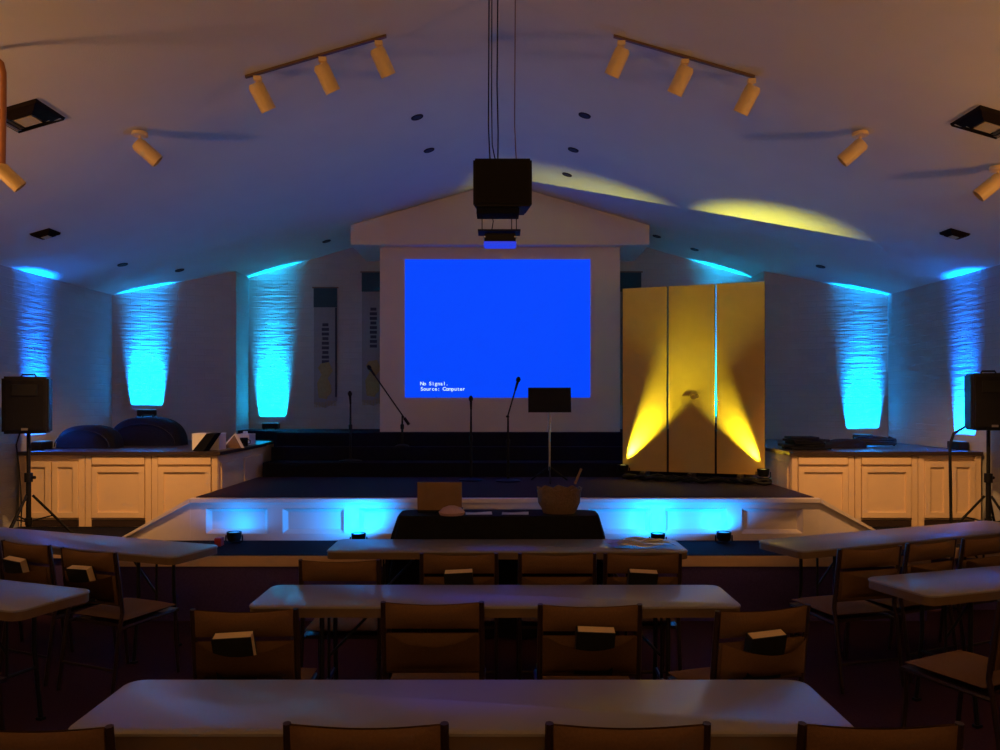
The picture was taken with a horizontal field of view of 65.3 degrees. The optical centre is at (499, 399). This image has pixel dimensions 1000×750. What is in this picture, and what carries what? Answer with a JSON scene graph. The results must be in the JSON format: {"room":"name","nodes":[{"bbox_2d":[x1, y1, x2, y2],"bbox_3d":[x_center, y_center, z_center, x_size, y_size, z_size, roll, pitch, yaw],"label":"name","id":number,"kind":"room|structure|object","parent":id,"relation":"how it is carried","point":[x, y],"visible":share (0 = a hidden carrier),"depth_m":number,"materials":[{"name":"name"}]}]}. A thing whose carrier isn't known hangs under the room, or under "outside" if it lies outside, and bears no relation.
{"room":"church","nodes":[
{"label":"church","id":0,"kind":"room"},
{"bbox_2d":[0,265,111,527],"bbox_3d":[-4.765,0.245,2.715,0.150,3.030,13.430,0,0,0],"label":"wall","id":1,"kind":"structure","parent":0,"point":[60,331],"depth_m":8.21,"materials":[{"name":"paint"}]},
{"bbox_2d":[112,271,235,439],"bbox_3d":[-4.064,0.055,9.779,1.425,3.410,0.150,0,0,-23],"label":"wall","id":2,"kind":"structure","parent":0,"point":[174,344],"depth_m":9.74,"materials":[{"name":"paint"}]},
{"bbox_2d":[236,271,248,433],"bbox_3d":[-3.455,0.055,10.245,0.150,3.410,0.510,0,0,0],"label":"wall","id":3,"kind":"structure","parent":0,"point":[242,281],"depth_m":10.24,"materials":[{"name":"paint"}]},
{"bbox_2d":[0,0,999,294],"bbox_3d":[0.000,-1.996,3.350,9.780,1.568,14.700,0,0,0],"label":"ceiling","id":4,"kind":"structure","parent":0,"point":[237,187],"depth_m":5.96,"materials":[{"name":"paint"}]},
{"bbox_2d":[0,59,25,191],"bbox_3d":[-2.712,-1.471,4.103,0.395,0.739,0.109,0,0,-11],"label":"spotlight","id":5,"kind":"object","parent":4,"relation":"hanging from","point":[8,175],"visible":1,"depth_m":4.09,"materials":[{"name":"orange metal"}]},
{"bbox_2d":[6,99,64,132],"bbox_3d":[-2.950,-1.765,4.860,0.307,0.104,0.320,0,0,0],"label":"ceiling vent","id":6,"kind":"object","parent":4,"relation":"in","point":[35,107],"visible":0.93,"depth_m":4.82,"materials":[{"name":"brown metal"}]},
{"bbox_2d":[131,130,162,166],"bbox_3d":[-2.496,-1.773,5.521,0.207,0.237,0.110,0,0,-25],"label":"ceiling spotlight","id":7,"kind":"object","parent":4,"relation":"attached to","point":[140,146],"visible":1,"depth_m":5.48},
{"bbox_2d":[245,34,386,78],"bbox_3d":[-1.215,-2.268,5.150,0.930,0.286,0.024,0,0,0],"label":"track rail","id":8,"kind":"object","parent":4,"relation":"attached to","point":[381,37],"visible":1,"depth_m":5.14,"materials":[{"name":"brown metal"}]},
{"bbox_2d":[249,75,274,113],"bbox_3d":[-1.576,-2.020,5.176,0.104,0.232,0.180,0,0,42],"label":"track spotlight","id":9,"kind":"object","parent":8,"relation":"attached to","point":[258,90],"visible":1,"depth_m":5.13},
{"bbox_2d":[314,56,339,94],"bbox_3d":[-1.146,-2.145,5.176,0.104,0.232,0.180,0,0,42],"label":"track spotlight","id":10,"kind":"object","parent":8,"relation":"attached to","point":[323,71],"visible":1,"depth_m":5.13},
{"bbox_2d":[370,40,394,78],"bbox_3d":[-0.776,-2.252,5.176,0.104,0.232,0.180,0,0,42],"label":"track spotlight","id":11,"kind":"object","parent":8,"relation":"attached to","point":[379,55],"visible":1,"depth_m":5.13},
{"bbox_2d":[478,216,520,248],"bbox_3d":[-0.005,-1.092,5.012,0.270,0.211,0.212,0,0,0],"label":"ceiling projector","id":12,"kind":"object","parent":4,"relation":"hanging from","point":[493,238],"visible":0.97,"depth_m":4.92,"materials":[{"name":"black plastic"}]},
{"bbox_2d":[473,0,531,218],"bbox_3d":[0.016,-1.899,5.006,0.369,1.443,0.267,0,0,0],"label":"loudspeaker","id":13,"kind":"object","parent":4,"relation":"hanging from","point":[502,187],"visible":1,"depth_m":4.87,"materials":[{"name":"black plastic"}]},
{"bbox_2d":[475,160,529,202],"bbox_3d":[0.016,-1.365,4.878,0.340,0.270,0.010,0,0,0],"label":"grille","id":14,"kind":"object","parent":13,"relation":"attached to","point":[496,181],"depth_m":4.87,"materials":[{"name":"metal"}]},
{"bbox_2d":[613,34,754,77],"bbox_3d":[1.215,-2.268,5.150,0.930,0.286,0.024,0,0,0],"label":"track rail","id":15,"kind":"object","parent":4,"relation":"attached to","point":[618,37],"visible":1,"depth_m":5.14,"materials":[{"name":"brown metal"}]},
{"bbox_2d":[605,40,629,78],"bbox_3d":[0.776,-2.252,5.176,0.104,0.232,0.180,0,0,-42],"label":"track spotlight","id":16,"kind":"object","parent":15,"relation":"attached to","point":[620,55],"visible":1,"depth_m":5.13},
{"bbox_2d":[667,59,692,96],"bbox_3d":[1.196,-2.130,5.176,0.104,0.232,0.180,0,0,-42],"label":"track spotlight","id":17,"kind":"object","parent":15,"relation":"attached to","point":[683,75],"visible":1,"depth_m":5.14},
{"bbox_2d":[733,78,759,115],"bbox_3d":[1.636,-2.003,5.176,0.104,0.232,0.180,0,0,-42],"label":"track spotlight","id":18,"kind":"object","parent":15,"relation":"attached to","point":[750,93],"visible":1,"depth_m":5.13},
{"bbox_2d":[837,130,868,166],"bbox_3d":[2.496,-1.773,5.521,0.207,0.237,0.110,0,0,25],"label":"ceiling spotlight","id":19,"kind":"object","parent":4,"relation":"attached to","point":[859,146],"visible":1,"depth_m":5.48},
{"bbox_2d":[950,105,999,138],"bbox_3d":[3.060,-1.733,4.880,0.307,0.104,0.320,0,0,0],"label":"ceiling vent","id":20,"kind":"object","parent":4,"relation":"in","point":[981,113],"visible":1,"depth_m":4.86,"materials":[{"name":"brown metal"}]},
{"bbox_2d":[972,165,999,201],"bbox_3d":[3.416,-1.506,5.441,0.207,0.237,0.110,0,0,25],"label":"ceiling spotlight","id":21,"kind":"object","parent":4,"relation":"attached to","point":[991,185],"visible":1,"depth_m":5.41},
{"bbox_2d":[0,610,999,749],"bbox_3d":[0.000,1.810,3.300,9.580,0.100,14.600,0,0,0],"label":"floor","id":22,"kind":"structure","parent":0,"point":[873,696],"depth_m":5.19,"materials":[{"name":"carpet"}]},
{"bbox_2d":[0,579,89,720],"bbox_3d":[-3.414,1.390,4.405,2.460,0.740,0.460,0,0,20],"label":"folding table","id":23,"kind":"object","parent":22,"relation":"on","point":[19,601],"visible":0.99,"depth_m":4.10,"materials":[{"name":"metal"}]},
{"bbox_2d":[0,724,115,749],"bbox_3d":[-1.290,1.325,2.341,0.464,0.862,0.608,0,0,0],"label":"chair","id":24,"kind":"object","parent":22,"relation":"on","point":[98,738],"visible":1,"depth_m":2.12,"materials":[{"name":"beige fabric"}]},
{"bbox_2d":[0,539,116,685],"bbox_3d":[-2.898,1.325,5.084,0.464,0.862,0.608,0,0,24],"label":"chair","id":25,"kind":"object","parent":22,"relation":"on","point":[43,554],"visible":0.37,"depth_m":4.84,"materials":[{"name":"beige fabric"}]},
{"bbox_2d":[2,555,29,573],"bbox_3d":[-3.008,1.087,4.873,0.176,0.224,0.109,0,0,24],"label":"hymnal","id":26,"kind":"object","parent":25,"relation":"in","point":[12,564],"visible":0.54,"depth_m":4.83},
{"bbox_2d":[3,540,48,563],"bbox_3d":[-2.979,0.956,4.903,0.415,0.118,0.058,0,0,24],"label":"cushion","id":27,"kind":"object","parent":25,"relation":"on","point":[33,553],"depth_m":4.86,"materials":[{"name":"beige fabric"}]},
{"bbox_2d":[0,527,217,663],"bbox_3d":[-3.192,1.390,5.707,2.460,0.740,0.460,0,0,21],"label":"folding table","id":28,"kind":"object","parent":22,"relation":"on","point":[138,551],"visible":0.71,"depth_m":5.47,"materials":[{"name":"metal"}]},
{"bbox_2d":[56,547,179,695],"bbox_3d":[-2.385,1.325,4.846,0.464,0.862,0.608,0,0,22],"label":"chair","id":29,"kind":"object","parent":22,"relation":"on","point":[114,610],"visible":0.8,"depth_m":4.71,"materials":[{"name":"beige fabric"}]},
{"bbox_2d":[65,565,96,601],"bbox_3d":[-2.468,1.087,4.625,0.173,0.221,0.109,0,0,22],"label":"hymnal","id":30,"kind":"object","parent":29,"relation":"in","point":[75,573],"visible":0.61,"depth_m":4.59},
{"bbox_2d":[62,548,114,572],"bbox_3d":[-2.459,0.956,4.663,0.415,0.118,0.058,0,0,22],"label":"cushion","id":31,"kind":"object","parent":29,"relation":"on","point":[105,562],"depth_m":4.63,"materials":[{"name":"beige fabric"}]},
{"bbox_2d":[190,607,319,679],"bbox_3d":[-1.102,1.325,3.541,0.464,0.862,0.608,0,0,-2],"label":"chair","id":32,"kind":"object","parent":22,"relation":"on","point":[274,660],"visible":0.56,"depth_m":3.32,"materials":[{"name":"beige fabric"}]},
{"bbox_2d":[211,630,256,679],"bbox_3d":[-1.119,1.087,3.303,0.176,0.224,0.109,0,0,-2],"label":"hymnal","id":33,"kind":"object","parent":32,"relation":"in","point":[239,643],"visible":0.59,"depth_m":3.27,"materials":[{"name":"paper"}]},
{"bbox_2d":[194,609,292,636],"bbox_3d":[-1.095,0.956,3.343,0.415,0.118,0.058,0,0,-2],"label":"chair backrest","id":34,"kind":"object","parent":32,"relation":"on","point":[278,622],"depth_m":3.32,"materials":[{"name":"brown fabric"}]},
{"bbox_2d":[298,559,391,679],"bbox_3d":[-0.900,1.325,4.571,0.464,0.862,0.608,0,0,0],"label":"chair","id":35,"kind":"object","parent":22,"relation":"on","point":[370,628],"visible":0.45,"depth_m":4.37,"materials":[{"name":"beige fabric"}]},
{"bbox_2d":[302,560,375,580],"bbox_3d":[-0.900,0.956,4.373,0.415,0.118,0.058,0,0,0],"label":"cushion","id":36,"kind":"object","parent":35,"relation":"on","point":[311,570],"depth_m":4.35,"materials":[{"name":"beige fabric"}]},
{"bbox_2d":[283,721,448,749],"bbox_3d":[-0.372,1.325,2.361,0.464,0.862,0.608,0,0,0],"label":"chair","id":37,"kind":"object","parent":22,"relation":"on","point":[295,736],"visible":1,"depth_m":2.14,"materials":[{"name":"beige fabric"}]},
{"bbox_2d":[381,601,485,679],"bbox_3d":[-0.300,1.325,3.661,0.464,0.862,0.608,0,0,0],"label":"chair","id":38,"kind":"object","parent":22,"relation":"on","point":[409,656],"visible":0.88,"depth_m":3.45,"materials":[{"name":"beige fabric"}]},
{"bbox_2d":[385,602,478,628],"bbox_3d":[-0.300,0.956,3.463,0.415,0.118,0.058,0,0,0],"label":"chair backrest","id":39,"kind":"object","parent":38,"relation":"on","point":[397,615],"depth_m":3.44,"materials":[{"name":"brown fabric"}]},
{"bbox_2d":[420,552,498,679],"bbox_3d":[-0.240,1.325,4.761,0.464,0.862,0.608,0,0,0],"label":"chair","id":40,"kind":"object","parent":22,"relation":"on","point":[429,563],"visible":0.27,"depth_m":4.55,"materials":[{"name":"beige fabric"}]},
{"bbox_2d":[423,553,493,572],"bbox_3d":[-0.240,0.956,4.563,0.415,0.118,0.058,0,0,0],"label":"cushion","id":41,"kind":"object","parent":40,"relation":"on","point":[432,563],"depth_m":4.54,"materials":[{"name":"beige fabric"}]},
{"bbox_2d":[444,568,473,584],"bbox_3d":[-0.235,1.087,4.524,0.176,0.224,0.109,0,0,0],"label":"hymnal","id":42,"kind":"object","parent":40,"relation":"in","point":[452,576],"visible":0.38,"depth_m":4.48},
{"bbox_2d":[68,680,852,749],"bbox_3d":[-0.120,1.390,2.620,2.460,0.740,0.460,0,0,0],"label":"folding table","id":43,"kind":"object","parent":22,"relation":"on","point":[144,714],"visible":0.7,"depth_m":2.58,"materials":[{"name":"plastic"}]},
{"bbox_2d":[249,585,740,679],"bbox_3d":[-0.025,1.390,4.080,2.460,0.740,0.460,0,0,0],"label":"folding table","id":44,"kind":"object","parent":22,"relation":"on","point":[321,602],"visible":0.8,"depth_m":4.03,"materials":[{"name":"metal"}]},
{"bbox_2d":[2,527,999,620],"bbox_3d":[0.000,1.495,8.335,9.340,0.528,4.290,0,0,0],"label":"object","id":45,"kind":"structure","parent":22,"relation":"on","point":[231,579],"depth_m":6.21,"materials":[{"name":"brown carpet"}]},
{"bbox_2d":[9,434,73,532],"bbox_3d":[-4.200,0.762,6.867,0.625,0.925,0.545,0,0,0],"label":"speaker stand","id":46,"kind":"object","parent":45,"relation":"on","point":[28,477],"visible":0.78,"depth_m":6.94,"materials":[{"name":"black metal"}]},
{"bbox_2d":[1,374,51,433],"bbox_3d":[-4.199,0.031,6.946,0.360,0.528,0.328,0,0,-20],"label":"loudspeaker","id":47,"kind":"object","parent":46,"relation":"on","point":[26,402],"visible":1,"depth_m":6.80,"materials":[{"name":"black plastic"}]},
{"bbox_2d":[5,380,43,430],"bbox_3d":[-4.147,0.045,6.805,0.300,0.440,0.014,0,0,-20],"label":"grille","id":48,"kind":"object","parent":47,"relation":"attached to","point":[24,399],"depth_m":6.80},
{"bbox_2d":[19,455,86,526],"bbox_3d":[-4.338,0.882,8.267,0.639,0.695,1.457,0,0,0],"label":"base cabinet","id":49,"kind":"object","parent":45,"relation":"on","point":[59,483],"visible":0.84,"depth_m":7.55,"materials":[{"name":"beige paint"}]},
{"bbox_2d":[85,455,152,526],"bbox_3d":[-3.695,0.882,8.267,0.639,0.695,1.457,0,0,0],"label":"base cabinet","id":50,"kind":"object","parent":45,"relation":"on","point":[118,488],"visible":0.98,"depth_m":7.55,"materials":[{"name":"beige paint"}]},
{"bbox_2d":[152,447,262,519],"bbox_3d":[-3.046,0.882,8.267,0.651,0.695,1.457,0,0,0],"label":"base cabinet","id":51,"kind":"object","parent":45,"relation":"on","point":[176,479],"visible":0.59,"depth_m":7.56,"materials":[{"name":"beige paint"}]},
{"bbox_2d":[263,444,273,462],"bbox_3d":[-3.720,0.883,9.470,1.900,0.694,0.880,0,0,0],"label":"base cabinet","id":52,"kind":"object","parent":45,"relation":"on","point":[267,449],"depth_m":9.29,"materials":[{"name":"beige paint"}]},
{"bbox_2d":[18,439,272,454],"bbox_3d":[-3.680,0.517,8.725,1.960,0.034,2.410,0,0,0],"label":"countertop","id":53,"kind":"structure","parent":52,"relation":"on","point":[183,449],"depth_m":7.72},
{"bbox_2d":[54,425,123,448],"bbox_3d":[-4.280,0.380,8.146,0.620,0.235,0.348,0,0,0],"label":"instrument case","id":54,"kind":"object","parent":53,"relation":"on","point":[83,436],"visible":1,"depth_m":8.00,"materials":[{"name":"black fabric"}]},
{"bbox_2d":[114,414,187,445],"bbox_3d":[-3.880,0.326,8.616,0.800,0.342,0.368,0,0,0],"label":"instrument case","id":55,"kind":"object","parent":53,"relation":"on","point":[138,431],"visible":0.83,"depth_m":8.46,"materials":[{"name":"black fabric"}]},
{"bbox_2d":[192,433,225,449],"bbox_3d":[-2.930,0.417,7.860,0.275,0.166,0.205,0,0,0],"label":"box","id":56,"kind":"object","parent":53,"relation":"on","point":[220,444],"visible":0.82,"depth_m":7.76,"materials":[{"name":"paper"}]},
{"bbox_2d":[238,429,737,476],"bbox_3d":[0.000,0.809,9.610,6.700,0.841,1.720,0,0,0],"label":"stage riser","id":57,"kind":"object","parent":45,"relation":"on","point":[295,452],"visible":0.3,"depth_m":9.08,"materials":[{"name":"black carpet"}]},
{"bbox_2d":[123,477,874,540],"bbox_3d":[0.045,1.044,7.775,6.810,0.371,1.950,0,0,0],"label":"stage","id":58,"kind":"object","parent":45,"relation":"on","point":[262,508],"visible":0.75,"depth_m":6.86,"materials":[{"name":"carpet"}]},
{"bbox_2d":[496,377,520,482],"bbox_3d":[0.087,0.306,8.250,0.264,1.107,0.260,0,0,0],"label":"microphone stand","id":59,"kind":"object","parent":58,"relation":"on","point":[507,480],"visible":1,"depth_m":8.24,"materials":[{"name":"black metal"}]},
{"bbox_2d":[528,388,570,483],"bbox_3d":[0.520,0.363,8.149,0.450,0.988,0.347,0,0,0],"label":"music stand","id":60,"kind":"object","parent":58,"relation":"on","point":[549,400],"visible":1,"depth_m":8.18,"materials":[{"name":"black metal"}]},
{"bbox_2d":[622,281,764,478],"bbox_3d":[2.052,-0.183,8.344,1.490,2.084,0.300,0,0,21],"label":"folding screen","id":61,"kind":"object","parent":58,"relation":"on","point":[668,333],"visible":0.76,"depth_m":8.32,"materials":[{"name":"fabric"}]},
{"bbox_2d":[622,474,771,485],"bbox_3d":[2.023,0.822,8.105,1.520,0.069,0.239,0,0,21],"label":"cable bundle","id":62,"kind":"object","parent":58,"relation":"on","point":[656,477],"visible":1,"depth_m":8.05,"materials":[{"name":"black plastic"}]},
{"bbox_2d":[745,451,853,516],"bbox_3d":[3.121,0.882,8.267,0.621,0.695,1.457,0,0,0],"label":"base cabinet","id":63,"kind":"object","parent":45,"relation":"on","point":[830,478],"visible":0.55,"depth_m":7.56,"materials":[{"name":"beige paint"}]},
{"bbox_2d":[853,455,917,526],"bbox_3d":[3.740,0.882,8.267,0.609,0.695,1.457,0,0,0],"label":"base cabinet","id":64,"kind":"object","parent":45,"relation":"on","point":[885,486],"visible":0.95,"depth_m":7.55,"materials":[{"name":"beige paint"}]},
{"bbox_2d":[916,455,980,525],"bbox_3d":[4.353,0.882,8.267,0.609,0.695,1.457,0,0,0],"label":"base cabinet","id":65,"kind":"object","parent":45,"relation":"on","point":[933,470],"visible":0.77,"depth_m":7.55,"materials":[{"name":"beige paint"}]},
{"bbox_2d":[957,430,999,522],"bbox_3d":[4.345,0.747,6.820,0.625,0.955,0.545,0,0,-17],"label":"speaker stand","id":66,"kind":"object","parent":45,"relation":"on","point":[988,477],"visible":0.7,"depth_m":6.89,"materials":[{"name":"black metal"}]},
{"bbox_2d":[964,370,999,430],"bbox_3d":[4.319,0.001,6.896,0.360,0.528,0.328,0,0,14],"label":"loudspeaker","id":67,"kind":"object","parent":66,"relation":"on","point":[981,390],"visible":1,"depth_m":6.77,"materials":[{"name":"black plastic"}]},
{"bbox_2d":[948,426,964,523],"bbox_3d":[4.112,0.717,6.873,0.209,1.027,0.261,0,0,0],"label":"cable","id":68,"kind":"object","parent":67,"relation":"hanging from","point":[963,427],"visible":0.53,"depth_m":6.96,"materials":[{"name":"black plastic"}]},
{"bbox_2d":[975,376,999,426],"bbox_3d":[4.282,0.015,6.751,0.300,0.440,0.014,0,0,14],"label":"grille","id":69,"kind":"object","parent":67,"relation":"attached to","point":[987,388],"depth_m":6.76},
{"bbox_2d":[389,509,619,638],"bbox_3d":[-0.021,1.308,5.947,1.900,0.895,0.501,0,0,0],"label":"draped table","id":70,"kind":"object","parent":22,"relation":"on","point":[410,524],"visible":0.41,"depth_m":5.77,"materials":[{"name":"black fabric"}]},
{"bbox_2d":[417,482,462,511],"bbox_3d":[-0.460,0.740,6.029,0.340,0.232,0.203,0,0,0],"label":"cardboard box","id":71,"kind":"object","parent":70,"relation":"on","point":[431,496],"visible":0.79,"depth_m":5.94,"materials":[{"name":"brown cardboard"}]},
{"bbox_2d":[537,468,581,514],"bbox_3d":[0.454,0.689,5.930,0.349,0.338,0.247,0,0,0],"label":"wicker basket","id":72,"kind":"object","parent":70,"relation":"on","point":[559,499],"visible":1,"depth_m":5.84,"materials":[{"name":"wicker"}]},
{"bbox_2d":[327,539,687,659],"bbox_3d":[0.050,1.390,5.490,2.460,0.740,0.460,0,0,0],"label":"folding table","id":73,"kind":"object","parent":22,"relation":"on","point":[384,550],"visible":0.57,"depth_m":5.39,"materials":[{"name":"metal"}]},
{"bbox_2d":[604,536,673,547],"bbox_3d":[0.980,1.000,5.500,0.440,0.024,0.300,0,0,-6],"label":"plastic sleeve","id":74,"kind":"object","parent":73,"relation":"on","point":[619,542],"visible":0.95,"depth_m":5.48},
{"bbox_2d":[516,552,596,679],"bbox_3d":[0.335,1.325,4.761,0.464,0.862,0.608,0,0,0],"label":"chair","id":75,"kind":"object","parent":22,"relation":"on","point":[527,563],"visible":0.37,"depth_m":4.55,"materials":[{"name":"beige fabric"}]},
{"bbox_2d":[522,553,592,572],"bbox_3d":[0.335,0.956,4.563,0.415,0.118,0.058,0,0,0],"label":"cushion","id":76,"kind":"object","parent":75,"relation":"on","point":[531,563],"depth_m":4.54,"materials":[{"name":"beige fabric"}]},
{"bbox_2d":[533,603,642,679],"bbox_3d":[0.395,1.325,3.621,0.464,0.862,0.608,0,0,0],"label":"chair","id":77,"kind":"object","parent":22,"relation":"on","point":[557,658],"visible":0.71,"depth_m":3.40,"materials":[{"name":"beige fabric"}]},
{"bbox_2d":[543,605,637,630],"bbox_3d":[0.395,0.956,3.423,0.415,0.118,0.058,0,0,0],"label":"cushion","id":78,"kind":"object","parent":77,"relation":"on","point":[555,618],"depth_m":3.40,"materials":[{"name":"beige fabric"}]},
{"bbox_2d":[574,625,615,674],"bbox_3d":[0.408,1.087,3.384,0.173,0.221,0.109,0,0,0],"label":"hymnal","id":79,"kind":"object","parent":77,"relation":"in","point":[587,638],"visible":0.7,"depth_m":3.35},
{"bbox_2d":[545,721,710,749],"bbox_3d":[0.355,1.325,2.361,0.464,0.862,0.608,0,0,0],"label":"chair","id":80,"kind":"object","parent":22,"relation":"on","point":[557,736],"visible":1,"depth_m":2.14,"materials":[{"name":"beige fabric"}]},
{"bbox_2d":[603,552,681,673],"bbox_3d":[0.835,1.325,4.761,0.464,0.862,0.608,0,0,0],"label":"chair","id":81,"kind":"object","parent":22,"relation":"on","point":[612,563],"visible":0.28,"depth_m":4.55,"materials":[{"name":"beige fabric"}]},
{"bbox_2d":[627,568,657,584],"bbox_3d":[0.820,1.087,4.524,0.176,0.224,0.109,0,0,0],"label":"hymnal","id":82,"kind":"object","parent":81,"relation":"in","point":[635,576],"visible":0.36,"depth_m":4.48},
{"bbox_2d":[607,553,678,572],"bbox_3d":[0.835,0.956,4.563,0.415,0.118,0.058,0,0,0],"label":"cushion","id":83,"kind":"object","parent":81,"relation":"on","point":[616,563],"depth_m":4.54,"materials":[{"name":"beige fabric"}]},
{"bbox_2d":[666,604,810,682],"bbox_3d":[1.086,1.325,3.555,0.464,0.862,0.608,0,0,-14],"label":"chair","id":84,"kind":"object","parent":22,"relation":"on","point":[729,661],"visible":0.65,"depth_m":3.33,"materials":[{"name":"beige fabric"}]},
{"bbox_2d":[719,605,806,638],"bbox_3d":[1.134,0.956,3.363,0.415,0.118,0.058,0,0,-14],"label":"cushion","id":85,"kind":"object","parent":84,"relation":"on","point":[793,619],"depth_m":3.34,"materials":[{"name":"beige fabric"}]},
{"bbox_2d":[743,629,786,679],"bbox_3d":[1.121,1.087,3.320,0.173,0.221,0.109,0,0,-14],"label":"hymnal","id":86,"kind":"object","parent":84,"relation":"in","point":[772,642],"visible":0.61,"depth_m":3.29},
{"bbox_2d":[789,545,903,693],"bbox_3d":[2.198,1.325,4.934,0.464,0.862,0.608,0,0,-15],"label":"chair","id":87,"kind":"object","parent":22,"relation":"on","point":[847,604],"visible":0.82,"depth_m":4.76,"materials":[{"name":"beige fabric"}]},
{"bbox_2d":[840,546,899,568],"bbox_3d":[2.249,0.956,4.743,0.415,0.118,0.058,0,0,-15],"label":"cushion","id":88,"kind":"object","parent":87,"relation":"on","point":[889,556],"depth_m":4.72,"materials":[{"name":"beige fabric"}]},
{"bbox_2d":[759,521,999,653],"bbox_3d":[3.084,1.390,5.938,2.460,0.740,0.460,0,0,-22],"label":"folding table","id":89,"kind":"object","parent":22,"relation":"on","point":[824,545],"visible":0.67,"depth_m":5.74,"materials":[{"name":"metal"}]},
{"bbox_2d":[796,721,964,749],"bbox_3d":[1.055,1.325,2.361,0.464,0.862,0.608,0,0,0],"label":"chair","id":90,"kind":"object","parent":22,"relation":"on","point":[809,736],"visible":1,"depth_m":2.14,"materials":[{"name":"beige fabric"}]},
{"bbox_2d":[842,538,957,682],"bbox_3d":[2.658,1.325,5.134,0.464,0.862,0.608,0,0,-24],"label":"chair","id":91,"kind":"object","parent":22,"relation":"on","point":[944,549],"visible":0.46,"depth_m":4.96,"materials":[{"name":"beige fabric"}]},
{"bbox_2d":[908,539,954,562],"bbox_3d":[2.739,0.956,4.953,0.415,0.118,0.058,0,0,-24],"label":"cushion","id":92,"kind":"object","parent":91,"relation":"on","point":[944,549],"depth_m":4.93,"materials":[{"name":"beige fabric"}]},
{"bbox_2d":[868,566,999,728],"bbox_3d":[3.331,1.390,4.651,2.460,0.740,0.460,0,0,-18],"label":"folding table","id":93,"kind":"object","parent":22,"relation":"on","point":[968,585],"visible":0.91,"depth_m":4.31,"materials":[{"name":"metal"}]},
{"bbox_2d":[896,536,999,650],"bbox_3d":[3.108,1.325,5.304,0.464,0.862,0.608,0,0,-24],"label":"chair","id":94,"kind":"object","parent":22,"relation":"on","point":[968,547],"visible":0.27,"depth_m":5.08,"materials":[{"name":"beige fabric"}]},
{"bbox_2d":[964,536,999,556],"bbox_3d":[3.189,0.956,5.123,0.415,0.118,0.058,0,0,-24],"label":"cushion","id":95,"kind":"object","parent":94,"relation":"on","point":[972,547],"depth_m":5.08,"materials":[{"name":"beige fabric"}]},
{"bbox_2d":[900,599,999,749],"bbox_3d":[2.342,1.325,3.761,0.464,0.862,0.608,0,0,-26],"label":"chair","id":96,"kind":"object","parent":22,"relation":"on","point":[975,675],"visible":0.98,"depth_m":3.72,"materials":[{"name":"beige fabric"}]},
{"bbox_2d":[249,247,750,428],"bbox_3d":[0.000,-0.435,10.575,6.760,4.390,0.150,0,0,0],"label":"wall","id":97,"kind":"structure","parent":0,"point":[281,301],"depth_m":10.50,"materials":[{"name":"paint"}]},
{"bbox_2d":[312,287,338,407],"bbox_3d":[-2.345,-0.705,10.473,0.350,1.630,0.026,0,0,0],"label":"banner","id":98,"kind":"object","parent":97,"relation":"attached to","point":[325,298],"visible":1,"depth_m":10.48,"materials":[{"name":"grey fabric"}]},
{"bbox_2d":[360,271,379,405],"bbox_3d":[-1.700,-0.825,10.473,0.350,1.810,0.026,0,0,0],"label":"banner","id":99,"kind":"object","parent":97,"relation":"attached to","point":[370,280],"visible":0.9,"depth_m":10.48,"materials":[{"name":"grey fabric"}]},
{"bbox_2d":[620,271,642,404],"bbox_3d":[1.740,-0.825,10.473,0.350,1.810,0.026,0,0,0],"label":"banner","id":100,"kind":"object","parent":97,"relation":"attached to","point":[628,279],"visible":0.09,"depth_m":10.47,"materials":[{"name":"fabric"}]},
{"bbox_2d":[380,247,619,431],"bbox_3d":[0.000,-0.321,10.020,2.940,3.097,0.940,0,0,0],"label":"wall","id":101,"kind":"structure","parent":0,"point":[600,412],"depth_m":9.55,"materials":[{"name":"paint"}]},
{"bbox_2d":[405,259,589,397],"bbox_3d":[-0.030,-0.875,9.542,2.265,1.690,0.014,0,0,0],"label":"projection screen","id":102,"kind":"object","parent":101,"relation":"attached to","point":[473,327],"visible":1,"depth_m":9.54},
{"bbox_2d":[351,190,648,260],"bbox_3d":[0.000,-2.249,9.950,3.600,0.758,1.100,0,0,0],"label":"wall gable header","id":103,"kind":"structure","parent":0,"point":[452,221],"depth_m":9.40,"materials":[{"name":"paint"}]},
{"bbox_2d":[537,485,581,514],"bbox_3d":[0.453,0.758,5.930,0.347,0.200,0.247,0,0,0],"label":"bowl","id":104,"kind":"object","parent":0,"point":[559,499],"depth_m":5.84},
{"bbox_2d":[764,271,887,439],"bbox_3d":[4.064,0.055,9.779,1.425,3.410,0.150,0,0,23],"label":"wall","id":105,"kind":"structure","parent":0,"point":[826,345],"depth_m":9.71,"materials":[{"name":"paint"}]},
{"bbox_2d":[888,265,999,520],"bbox_3d":[4.765,0.245,2.715,0.150,3.030,13.430,0,0,0],"label":"wall","id":106,"kind":"structure","parent":0,"point":[941,332],"depth_m":8.27,"materials":[{"name":"paint"}]},
{"bbox_3d":[3.765,0.883,9.470,1.810,0.694,0.880,0,0,0],"label":"countertop","id":107,"kind":"structure","parent":0,"visible":0},
{"bbox_2d":[765,439,982,454],"bbox_3d":[3.725,0.517,8.725,1.870,0.034,2.410,0,0,0],"label":"countertop","id":108,"kind":"structure","parent":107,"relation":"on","point":[771,445],"depth_m":7.72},
{"bbox_2d":[778,436,831,449],"bbox_3d":[3.061,0.431,7.870,0.459,0.127,0.312,0,0,0],"label":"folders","id":109,"kind":"object","parent":108,"relation":"on","point":[791,442],"visible":1,"depth_m":7.76,"materials":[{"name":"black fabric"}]},
{"bbox_2d":[823,439,866,447],"bbox_3d":[3.601,0.452,8.160,0.422,0.090,0.260,0,0,-11],"label":"jacket","id":110,"kind":"object","parent":108,"relation":"on","point":[835,443],"visible":0.91,"depth_m":8.05,"materials":[{"name":"black fabric"}]},
{"bbox_2d":[853,435,896,445],"bbox_3d":[4.019,0.439,8.349,0.464,0.109,0.321,0,0,0],"label":"cable coil","id":111,"kind":"object","parent":108,"relation":"on","point":[868,439],"visible":0.83,"depth_m":8.24,"materials":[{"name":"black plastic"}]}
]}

